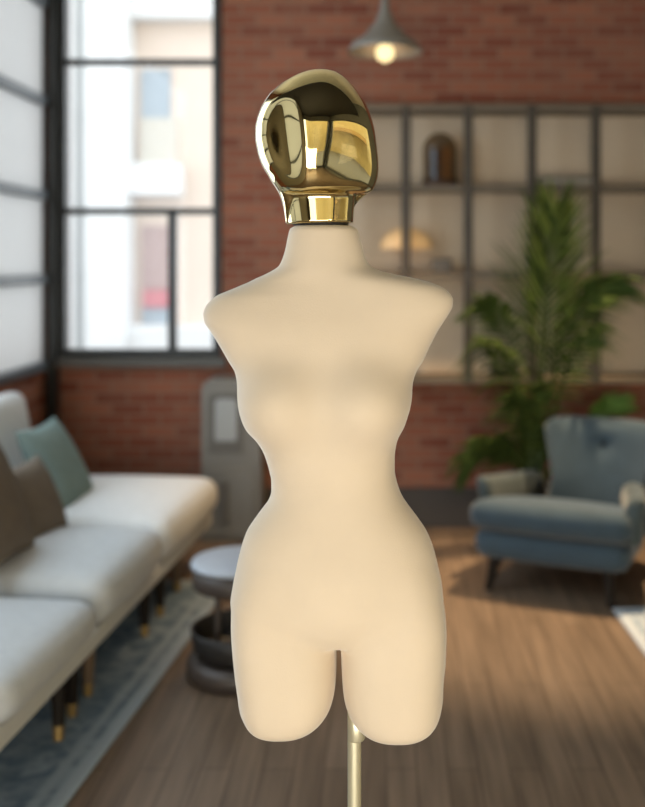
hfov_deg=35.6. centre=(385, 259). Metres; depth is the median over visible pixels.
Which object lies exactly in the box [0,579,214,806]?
area rug
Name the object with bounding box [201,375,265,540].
base cabinet
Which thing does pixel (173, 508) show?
seat cushion
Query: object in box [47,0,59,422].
window frame
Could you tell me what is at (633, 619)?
area rug
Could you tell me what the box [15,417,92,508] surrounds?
throw pillow
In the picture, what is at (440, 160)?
glass cloche
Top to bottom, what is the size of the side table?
0.392 m
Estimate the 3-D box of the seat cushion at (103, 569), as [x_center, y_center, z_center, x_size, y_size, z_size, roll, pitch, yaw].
[-1.224,1.061,3.455,0.774,0.184,0.650,0,0,4]
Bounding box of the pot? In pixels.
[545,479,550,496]
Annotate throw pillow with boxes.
[0,445,34,563]
[12,454,67,537]
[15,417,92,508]
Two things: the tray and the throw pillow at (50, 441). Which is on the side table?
the tray
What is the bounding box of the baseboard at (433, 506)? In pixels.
[266,487,479,526]
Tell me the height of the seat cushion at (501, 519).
0.194 m
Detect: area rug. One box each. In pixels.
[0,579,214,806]
[613,607,644,653]
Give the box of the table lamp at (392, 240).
[380,228,431,271]
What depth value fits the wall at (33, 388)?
5.15 m
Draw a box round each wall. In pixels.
[0,7,46,428]
[60,0,644,486]
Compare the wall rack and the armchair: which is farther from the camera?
the wall rack
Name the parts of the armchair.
leg, armrest, backrest, leg, armrest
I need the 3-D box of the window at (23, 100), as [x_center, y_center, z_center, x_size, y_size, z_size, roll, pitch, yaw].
[-1.798,-0.514,2.828,0.095,2.171,4.855,0,0,0]
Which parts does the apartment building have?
cornice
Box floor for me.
[65,527,644,806]
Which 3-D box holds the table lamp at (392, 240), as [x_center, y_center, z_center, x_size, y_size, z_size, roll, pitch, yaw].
[0.103,-0.052,5.140,0.264,0.230,0.158,0,0,0]
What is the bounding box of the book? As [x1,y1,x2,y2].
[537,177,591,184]
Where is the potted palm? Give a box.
[443,175,644,496]
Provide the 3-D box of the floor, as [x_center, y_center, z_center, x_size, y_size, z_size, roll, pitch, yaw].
[0.407,1.460,1.956,4.785,0.120,7.013,0,0,0]
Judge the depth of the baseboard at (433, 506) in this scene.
5.23 m
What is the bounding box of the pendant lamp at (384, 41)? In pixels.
[347,0,422,61]
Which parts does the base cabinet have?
handle, door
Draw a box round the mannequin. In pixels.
[203,69,452,806]
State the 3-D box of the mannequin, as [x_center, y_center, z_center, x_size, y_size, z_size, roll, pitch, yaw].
[-0.065,0.556,1.530,0.342,1.687,0.313,0,0,-45]
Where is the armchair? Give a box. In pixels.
[470,416,644,607]
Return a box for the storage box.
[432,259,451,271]
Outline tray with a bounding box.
[190,609,233,669]
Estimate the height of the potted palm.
1.816 m
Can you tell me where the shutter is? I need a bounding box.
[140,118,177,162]
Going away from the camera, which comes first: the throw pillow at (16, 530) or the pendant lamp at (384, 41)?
the throw pillow at (16, 530)
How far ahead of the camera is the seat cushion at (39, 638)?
2.73 m
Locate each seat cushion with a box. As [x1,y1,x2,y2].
[0,526,161,622]
[0,598,95,722]
[65,475,217,558]
[470,496,633,543]
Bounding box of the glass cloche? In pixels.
[422,146,457,184]
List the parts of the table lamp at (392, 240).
lamp shade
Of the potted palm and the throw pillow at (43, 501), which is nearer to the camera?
the throw pillow at (43, 501)
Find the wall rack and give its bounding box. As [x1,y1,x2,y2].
[348,104,644,384]
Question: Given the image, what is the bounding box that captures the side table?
[185,545,241,694]
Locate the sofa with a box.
[0,392,217,750]
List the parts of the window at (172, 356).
sill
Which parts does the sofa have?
backrest, leg, leg, leg, frame, leg, leg, leg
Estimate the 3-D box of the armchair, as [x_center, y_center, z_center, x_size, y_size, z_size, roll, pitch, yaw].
[0.797,1.070,4.405,0.781,0.669,0.774,0,0,24]
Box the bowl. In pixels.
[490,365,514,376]
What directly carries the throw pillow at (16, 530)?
on the sofa
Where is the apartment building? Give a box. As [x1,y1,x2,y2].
[70,0,212,347]
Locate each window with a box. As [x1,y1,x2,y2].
[0,0,47,384]
[57,0,226,366]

